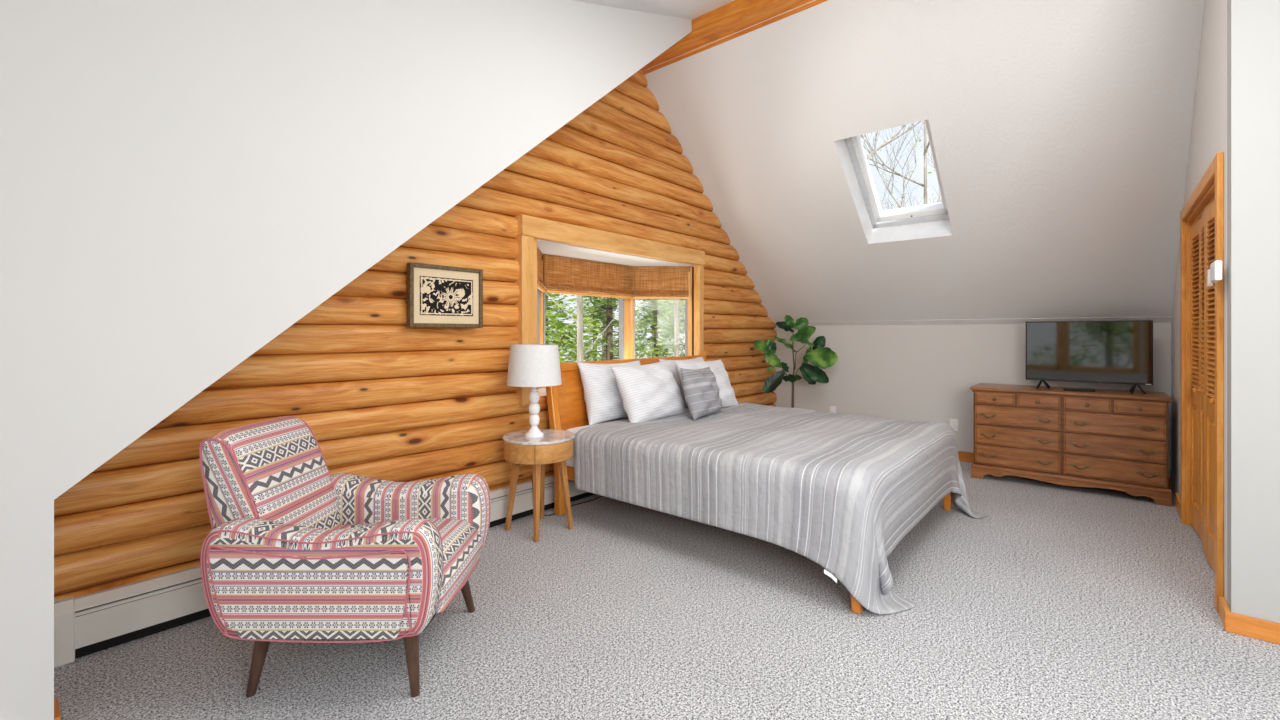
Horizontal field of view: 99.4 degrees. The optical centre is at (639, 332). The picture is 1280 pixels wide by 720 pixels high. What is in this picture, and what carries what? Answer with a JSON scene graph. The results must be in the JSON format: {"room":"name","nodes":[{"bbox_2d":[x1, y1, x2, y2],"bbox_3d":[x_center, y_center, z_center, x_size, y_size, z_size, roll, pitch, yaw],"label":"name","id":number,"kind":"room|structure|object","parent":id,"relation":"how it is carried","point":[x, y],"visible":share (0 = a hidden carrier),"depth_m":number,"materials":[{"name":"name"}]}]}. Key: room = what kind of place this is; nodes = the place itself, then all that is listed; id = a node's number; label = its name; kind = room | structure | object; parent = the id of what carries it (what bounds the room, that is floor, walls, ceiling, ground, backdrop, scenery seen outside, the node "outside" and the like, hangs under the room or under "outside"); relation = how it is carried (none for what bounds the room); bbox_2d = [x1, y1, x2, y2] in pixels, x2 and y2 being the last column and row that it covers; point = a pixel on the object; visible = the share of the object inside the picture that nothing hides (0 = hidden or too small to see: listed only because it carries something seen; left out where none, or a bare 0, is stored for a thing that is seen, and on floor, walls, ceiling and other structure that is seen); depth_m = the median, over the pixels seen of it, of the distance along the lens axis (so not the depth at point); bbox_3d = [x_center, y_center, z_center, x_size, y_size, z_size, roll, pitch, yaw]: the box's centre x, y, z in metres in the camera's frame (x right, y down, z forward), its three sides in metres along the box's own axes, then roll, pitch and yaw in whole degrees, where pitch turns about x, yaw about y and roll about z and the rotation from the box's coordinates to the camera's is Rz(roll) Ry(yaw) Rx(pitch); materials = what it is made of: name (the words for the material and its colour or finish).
{"room":"bedroom","nodes":[
{"label":"bedroom","id":0,"kind":"room"},
{"bbox_2d":[0,0,691,719],"bbox_3d":[-1.144,-0.573,2.368,0.020,3.645,4.707,0,0,41],"label":"wall","id":1,"kind":"structure","parent":0,"point":[183,183],"depth_m":1.90,"materials":[{"name":"white paint"}]},
{"bbox_2d":[54,70,776,600],"bbox_3d":[-0.338,-0.649,4.293,0.059,3.934,6.320,0,0,41],"label":"wall","id":2,"kind":"structure","parent":0,"point":[381,397],"depth_m":3.22,"materials":[{"name":"brown wood"}]},
{"bbox_2d":[54,475,594,667],"bbox_3d":[-0.812,1.136,3.689,0.086,0.228,4.355,0,0,41],"label":"baseboard heater","id":3,"kind":"object","parent":2,"relation":"attached to","point":[84,625],"visible":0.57,"depth_m":2.22,"materials":[{"name":"white metal"}]},
{"bbox_2d":[407,262,482,327],"bbox_3d":[-1.153,-0.215,3.240,0.042,0.366,0.472,0,0,41],"label":"framed picture","id":4,"kind":"object","parent":2,"relation":"attached to","point":[438,296],"visible":1,"depth_m":3.21,"materials":[{"name":"weathered dark wood"},{"name":"cream mat board"},{"name":"printed paper"}]},
{"bbox_2d":[420,276,472,315],"bbox_3d":[-1.148,-0.215,3.236,0.004,0.224,0.344,0,0,41],"label":"print","id":5,"kind":"object","parent":4,"relation":"attached to","point":[439,295],"depth_m":3.23,"materials":[{"name":"black paper"}]},
{"bbox_2d":[515,214,704,404],"bbox_3d":[-0.337,-0.146,4.720,0.685,1.312,2.200,0,0,41],"label":"window","id":6,"kind":"structure","parent":2,"relation":"in","point":[555,238],"depth_m":4.45,"materials":[{"name":"brown wood"}]},
{"bbox_2d":[537,247,546,291],"bbox_3d":[-0.766,-0.491,4.180,0.053,0.319,0.526,0,0,-4],"label":"blind","id":7,"kind":"object","parent":6,"relation":"attached to","point":[541,286],"visible":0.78,"depth_m":4.17,"materials":[{"name":"brown fabric"}]},
{"bbox_2d":[543,254,634,298],"bbox_3d":[-0.413,-0.491,4.901,0.053,0.319,1.125,0,0,41],"label":"blind","id":8,"kind":"object","parent":6,"relation":"attached to","point":[561,275],"visible":0.93,"depth_m":4.84,"materials":[{"name":"brown fabric"}]},
{"bbox_2d":[633,267,688,298],"bbox_3d":[0.201,-0.491,5.312,0.549,0.319,0.053,0,0,-1],"label":"blind","id":9,"kind":"object","parent":6,"relation":"attached to","point":[648,282],"visible":0.99,"depth_m":5.33,"materials":[{"name":"brown fabric"}]},
{"bbox_2d":[573,0,733,19],"bbox_3d":[1.290,-1.584,0.291,6.420,1.631,4.720,0,0,41],"label":"ceiling","id":10,"kind":"structure","parent":0,"point":[687,9],"depth_m":3.74,"materials":[{"name":"white paint"}]},
{"bbox_2d":[54,461,1279,719],"bbox_3d":[1.899,1.310,1.586,7.180,0.120,7.480,0,0,41],"label":"floor","id":11,"kind":"structure","parent":0,"point":[1059,602],"depth_m":2.19,"materials":[{"name":"grey carpet"}]},
{"bbox_2d":[199,416,490,697],"bbox_3d":[-1.126,0.803,2.160,0.886,0.900,0.756,0,0,0],"label":"armchair","id":12,"kind":"object","parent":11,"relation":"on","point":[293,549],"visible":1,"depth_m":1.84,"materials":[{"name":"fabric"}]},
{"bbox_2d":[213,416,341,528],"bbox_3d":[-1.404,0.602,2.160,0.234,0.498,0.452,0,0,0],"label":"cushion","id":13,"kind":"object","parent":12,"relation":"on","point":[276,469],"depth_m":2.06,"materials":[{"name":"fabric"}]},
{"bbox_2d":[337,518,482,613],"bbox_3d":[-1.026,0.910,2.160,0.686,0.215,0.490,0,0,0],"label":"seat cushion","id":14,"kind":"object","parent":12,"relation":"on","point":[462,538],"depth_m":2.21,"materials":[{"name":"fabric"}]},
{"bbox_2d":[502,429,574,541],"bbox_3d":[-0.642,0.950,3.454,0.452,0.600,0.452,0,0,41],"label":"nightstand","id":15,"kind":"object","parent":11,"relation":"on","point":[556,445],"visible":0.97,"depth_m":3.32,"materials":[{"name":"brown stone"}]},
{"bbox_2d":[507,344,561,436],"bbox_3d":[-0.669,0.362,3.438,0.342,0.575,0.342,0,0,41],"label":"table lamp","id":16,"kind":"object","parent":15,"relation":"on","point":[530,365],"visible":1,"depth_m":3.31,"materials":[{"name":"white ceramic"}]},
{"bbox_2d":[531,474,601,515],"bbox_3d":[-0.473,1.099,3.927,0.076,0.299,0.754,0,0,41],"label":"power cord","id":17,"kind":"object","parent":11,"relation":"on","point":[531,474],"visible":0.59,"depth_m":3.91,"materials":[{"name":"black plastic"}]},
{"bbox_2d":[546,352,951,613],"bbox_3d":[0.790,0.719,3.854,2.192,1.062,1.980,0,0,41],"label":"bed","id":18,"kind":"object","parent":11,"relation":"on","point":[566,403],"visible":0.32,"depth_m":3.88,"materials":[{"name":"brown wood"}]},
{"bbox_2d":[566,407,687,466],"bbox_3d":[0.825,0.788,3.778,1.985,0.273,1.890,0,0,41],"label":"mattress","id":19,"kind":"object","parent":18,"relation":"on","point":[570,462],"visible":0.04,"depth_m":3.67,"materials":[{"name":"white fabric"}]},
{"bbox_2d":[577,360,639,425],"bbox_3d":[-0.175,0.438,4.128,0.256,0.462,0.709,0,0,41],"label":"pillow","id":20,"kind":"object","parent":19,"relation":"on","point":[602,397],"visible":0.62,"depth_m":3.93,"materials":[{"name":"white fabric"}]},
{"bbox_2d":[610,359,685,422],"bbox_3d":[0.084,0.438,4.064,0.287,0.448,0.720,0,0,41],"label":"pillow","id":21,"kind":"object","parent":19,"relation":"on","point":[648,392],"visible":0.98,"depth_m":3.92,"materials":[{"name":"white fabric"}]},
{"bbox_2d":[659,356,703,406],"bbox_3d":[0.426,0.440,4.824,0.250,0.442,0.660,0,0,41],"label":"pillow","id":22,"kind":"object","parent":19,"relation":"on","point":[671,363],"visible":0.14,"depth_m":4.63,"materials":[{"name":"white fabric"}]},
{"bbox_2d":[674,359,737,407],"bbox_3d":[0.579,0.440,4.614,0.292,0.441,0.683,0,0,41],"label":"pillow","id":23,"kind":"object","parent":19,"relation":"on","point":[726,392],"visible":0.52,"depth_m":4.61,"materials":[{"name":"white fabric"}]},
{"bbox_2d":[574,403,987,613],"bbox_3d":[0.983,0.936,3.677,2.076,0.632,2.061,0,0,41],"label":"quilt","id":24,"kind":"object","parent":18,"relation":"on","point":[840,492],"visible":0.94,"depth_m":2.92,"materials":[{"name":"grey fabric"}]},
{"bbox_2d":[680,367,722,419],"bbox_3d":[0.482,0.455,4.183,0.235,0.393,0.458,0,0,41],"label":"cushion","id":25,"kind":"object","parent":24,"relation":"on","point":[701,389],"visible":0.98,"depth_m":4.07,"materials":[{"name":"grey fabric"}]},
{"bbox_2d":[752,315,837,407],"bbox_3d":[1.650,0.527,5.888,0.955,1.446,0.307,0,0,-16],"label":"fig","id":26,"kind":"object","parent":11,"relation":"on","point":[821,356],"visible":0.92,"depth_m":5.86,"materials":[{"name":"plant"}]},
{"bbox_2d":[970,383,1172,506],"bbox_3d":[3.501,0.859,4.493,1.256,0.782,0.550,0,0,39],"label":"dresser","id":27,"kind":"object","parent":11,"relation":"on","point":[1101,438],"visible":1,"depth_m":4.27,"materials":[{"name":"brown wood"}]},
{"bbox_2d":[1063,388,1094,391],"bbox_3d":[3.542,0.459,4.379,0.200,0.016,0.060,0,0,41],"label":"media box","id":28,"kind":"object","parent":27,"relation":"on","point":[1068,389],"visible":1,"depth_m":4.36,"materials":[{"name":"black plastic"}]},
{"bbox_2d":[1026,320,1152,393],"bbox_3d":[3.631,0.185,4.425,0.800,0.566,0.194,0,0,40],"label":"television","id":29,"kind":"object","parent":27,"relation":"on","point":[1112,352],"visible":1,"depth_m":4.39,"materials":[{"name":"black plastic"}]},
{"bbox_2d":[644,0,1214,322],"bbox_3d":[3.407,-1.215,3.345,7.180,2.188,2.515,0,0,41],"label":"ceiling","id":30,"kind":"structure","parent":0,"point":[1060,130],"depth_m":4.06,"materials":[{"name":"white paint"}]},
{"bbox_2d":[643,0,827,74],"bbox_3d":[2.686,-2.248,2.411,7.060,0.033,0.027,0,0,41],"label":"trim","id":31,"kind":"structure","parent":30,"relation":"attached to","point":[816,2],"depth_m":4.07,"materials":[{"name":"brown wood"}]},
{"bbox_2d":[834,119,952,243],"bbox_3d":[2.180,-1.319,4.581,0.692,0.986,1.061,0,0,41],"label":"window","id":32,"kind":"structure","parent":30,"relation":"attached to","point":[928,220],"depth_m":4.83,"materials":[{"name":"white paint"}]},
{"bbox_2d":[773,323,1214,476],"bbox_3d":[4.301,0.580,4.388,7.180,1.340,0.100,0,0,41],"label":"wall","id":33,"kind":"structure","parent":0,"point":[897,372],"depth_m":5.55,"materials":[{"name":"grey paint"}]},
{"bbox_2d":[830,406,835,412],"bbox_3d":[2.179,0.882,6.135,0.072,0.116,0.009,0,0,41],"label":"wall outlet","id":34,"kind":"object","parent":33,"relation":"attached to","point":[832,408],"visible":0.63,"depth_m":6.13,"materials":[{"name":"white paint"}]},
{"bbox_2d":[950,419,957,430],"bbox_3d":[3.094,0.905,5.350,0.072,0.116,0.009,0,0,41],"label":"wall outlet","id":35,"kind":"object","parent":33,"relation":"attached to","point":[953,422],"visible":0.81,"depth_m":5.34,"materials":[{"name":"white paint"}]},
{"bbox_2d":[774,316,1214,325],"bbox_3d":[4.276,-0.166,4.358,7.180,0.168,0.177,0,0,41],"label":"trim","id":36,"kind":"structure","parent":33,"relation":"attached to","point":[1155,319],"depth_m":5.20,"materials":[{"name":"white paint"}]},
{"bbox_2d":[958,451,1170,488],"bbox_3d":[2.952,1.202,5.465,3.430,0.095,0.018,0,0,41],"label":"baseboard","id":37,"kind":"structure","parent":33,"relation":"attached to","point":[963,456],"depth_m":5.26,"materials":[{"name":"orange wood"}]},
{"bbox_2d":[1171,0,1226,601],"bbox_3d":[3.478,-0.650,3.351,0.120,3.800,2.745,0,0,41],"label":"wall","id":38,"kind":"structure","parent":0,"point":[1209,121],"depth_m":2.86,"materials":[{"name":"white paint"}]},
{"bbox_2d":[1190,209,1204,554],"bbox_3d":[3.350,0.273,3.248,0.061,1.925,0.698,0,0,41],"label":"door","id":39,"kind":"structure","parent":38,"relation":"in","point":[1197,230],"depth_m":3.34,"materials":[{"name":"orange wood"}]},
{"bbox_2d":[1182,157,1214,223],"bbox_3d":[3.136,-0.750,2.969,0.142,0.110,1.420,0,0,41],"label":"trim","id":40,"kind":"structure","parent":38,"relation":"attached to","point":[1205,184],"depth_m":2.95,"materials":[{"name":"orange wood"}]},
{"bbox_2d":[1180,152,1223,612],"bbox_3d":[3.138,0.223,2.967,0.147,2.055,1.564,0,0,41],"label":"trim","id":41,"kind":"structure","parent":38,"relation":"attached to","point":[1185,226],"depth_m":2.43,"materials":[{"name":"orange wood"}]},
{"bbox_2d":[1175,493,1230,625],"bbox_3d":[3.165,1.200,3.092,0.018,0.100,2.145,0,0,41],"label":"baseboard","id":42,"kind":"structure","parent":38,"relation":"attached to","point":[1223,606],"depth_m":2.37,"materials":[{"name":"orange wood"}]},
{"bbox_2d":[1205,199,1214,571],"bbox_3d":[2.892,0.273,2.714,0.061,1.925,0.700,0,0,41],"label":"door","id":43,"kind":"structure","parent":38,"relation":"in","point":[1210,209],"depth_m":2.92,"materials":[{"name":"orange wood"}]},
{"bbox_2d":[1207,269,1213,286],"bbox_3d":[3.007,-0.290,2.862,0.022,0.090,0.056,0,0,41],"label":"sensor","id":44,"kind":"object","parent":43,"relation":"attached to","point":[1209,284],"visible":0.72,"depth_m":2.85,"materials":[{"name":"white paint"}]},
{"bbox_2d":[1210,260,1221,281],"bbox_3d":[2.510,-0.268,2.366,0.022,0.085,0.140,0,0,41],"label":"wall sensor","id":45,"kind":"object","parent":38,"relation":"attached to","point":[1216,266],"visible":1,"depth_m":2.32,"materials":[{"name":"white paint"}]},
{"bbox_2d":[1227,0,1279,622],"bbox_3d":[3.911,-0.700,1.106,3.700,3.900,0.100,0,0,41],"label":"wall","id":46,"kind":"structure","parent":0,"point":[1253,26],"depth_m":2.23,"materials":[{"name":"grey paint"}]},
{"bbox_2d":[1224,611,1279,644],"bbox_3d":[3.828,1.209,1.101,3.620,0.082,0.015,0,0,41],"label":"baseboard","id":47,"kind":"structure","parent":46,"relation":"attached to","point":[1243,625],"depth_m":2.22,"materials":[{"name":"orange wood"}]},
{"bbox_3d":[-2.103,0.870,1.849,0.760,0.760,0.112,0,0,41],"label":"wall","id":48,"kind":"structure","parent":0,"visible":0},
{"bbox_2d":[54,697,60,719],"bbox_3d":[-1.811,1.205,1.682,0.140,0.090,0.017,0,0,41],"label":"baseboard","id":49,"kind":"structure","parent":48,"relation":"attached to","point":[57,716],"depth_m":1.67,"materials":[{"name":"orange wood"}]},
{"label":"outside","id":50,"kind":"structure","parent":0,"visible":0},
{"bbox_3d":[0.000,4.300,0.000,120.000,0.100,120.000,0,0,41],"label":"ground","id":51,"kind":"structure","parent":50,"visible":0},
{"bbox_2d":[548,293,570,360],"bbox_3d":[-4.119,-0.499,23.457,2.656,9.502,2.858,0,0,-15],"label":"conifer tree","id":52,"kind":"object","parent":51,"relation":"on","point":[549,293],"visible":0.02,"depth_m":23.33,"materials":[{"name":"green plant"}]},
{"bbox_2d":[545,294,576,356],"bbox_3d":[-3.030,-0.749,17.256,2.734,10.003,2.750,0,0,13],"label":"conifer tree","id":53,"kind":"object","parent":51,"relation":"on","point":[551,302],"visible":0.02,"depth_m":17.38,"materials":[{"name":"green plant"}]},
{"bbox_2d":[545,293,616,361],"bbox_3d":[-0.826,-0.250,8.700,1.582,9.002,1.386,0,0,41],"label":"birch trunk","id":54,"kind":"object","parent":51,"relation":"on","point":[580,349],"visible":0.19,"depth_m":8.57,"materials":[{"name":"grey plant"}]},
{"bbox_2d":[571,296,613,360],"bbox_3d":[-2.142,-0.749,26.262,2.734,10.003,2.750,0,0,0],"label":"conifer tree","id":55,"kind":"object","parent":51,"relation":"on","point":[594,296],"visible":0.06,"depth_m":26.36,"materials":[{"name":"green plant"}]},
{"bbox_2d":[545,293,640,362],"bbox_3d":[-1.979,-0.250,11.531,4.214,9.004,3.805,0,0,41],"label":"leafy tree","id":56,"kind":"object","parent":51,"relation":"on","point":[562,314],"visible":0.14,"depth_m":11.07,"materials":[{"name":"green plant"}]},
{"bbox_2d":[548,296,649,361],"bbox_3d":[-1.035,-0.250,19.731,4.214,9.004,3.805,0,0,28],"label":"leafy tree","id":57,"kind":"object","parent":51,"relation":"on","point":[591,308],"visible":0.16,"depth_m":19.59,"materials":[{"name":"green plant"}]},
{"bbox_2d":[572,296,645,359],"bbox_3d":[-0.762,-0.499,13.908,2.656,9.502,2.858,0,0,-34],"label":"conifer tree","id":58,"kind":"object","parent":51,"relation":"on","point":[610,303],"visible":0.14,"depth_m":13.69,"materials":[{"name":"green plant"}]},
{"bbox_2d":[618,299,683,358],"bbox_3d":[0.962,-0.250,28.864,4.214,9.004,3.805,0,0,16],"label":"leafy tree","id":59,"kind":"object","parent":51,"relation":"on","point":[660,301],"visible":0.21,"depth_m":28.72,"materials":[{"name":"green plant"}]},
{"bbox_2d":[618,299,684,357],"bbox_3d":[1.284,-0.306,15.943,4.114,9.117,3.796,0,0,7],"label":"leafy tree","id":60,"kind":"object","parent":51,"relation":"on","point":[681,301],"visible":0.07,"depth_m":15.71,"materials":[{"name":"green plant"}]},
{"bbox_2d":[636,299,680,357],"bbox_3d":[0.632,-0.499,22.317,2.858,9.502,2.656,0,0,44],"label":"conifer tree","id":61,"kind":"object","parent":51,"relation":"on","point":[656,332],"visible":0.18,"depth_m":22.11,"materials":[{"name":"green plant"}]},
{"bbox_2d":[646,299,684,355],"bbox_3d":[0.867,-0.250,11.136,1.582,9.002,1.386,0,0,41],"label":"birch trunk","id":62,"kind":"object","parent":51,"relation":"on","point":[676,301],"visible":0.12,"depth_m":11.00,"materials":[{"name":"grey plant"}]},
{"bbox_2d":[862,120,939,210],"bbox_3d":[8.969,-3.419,17.772,9.796,15.340,8.173,0,0,-20],"label":"bare tree","id":63,"kind":"object","parent":51,"relation":"on","point":[924,185],"visible":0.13,"depth_m":18.07,"materials":[{"name":"grey plant"}]},
{"bbox_2d":[860,121,941,208],"bbox_3d":[5.468,-2.350,11.162,7.356,13.202,6.684,0,0,41],"label":"bare tree","id":64,"kind":"object","parent":51,"relation":"on","point":[915,125],"visible":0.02,"depth_m":12.00,"materials":[{"name":"grey plant"}]},
{"bbox_3d":[2.631,-2.465,2.440,7.180,0.070,0.370,0,0,41],"label":"ceiling","id":65,"kind":"structure","parent":0,"visible":0},
{"bbox_2d":[640,0,812,70],"bbox_3d":[2.631,-2.353,2.348,7.060,0.195,0.160,0,0,41],"label":"beam","id":66,"kind":"structure","parent":65,"relation":"attached to","point":[735,16],"depth_m":4.00,"materials":[{"name":"brown wood"}]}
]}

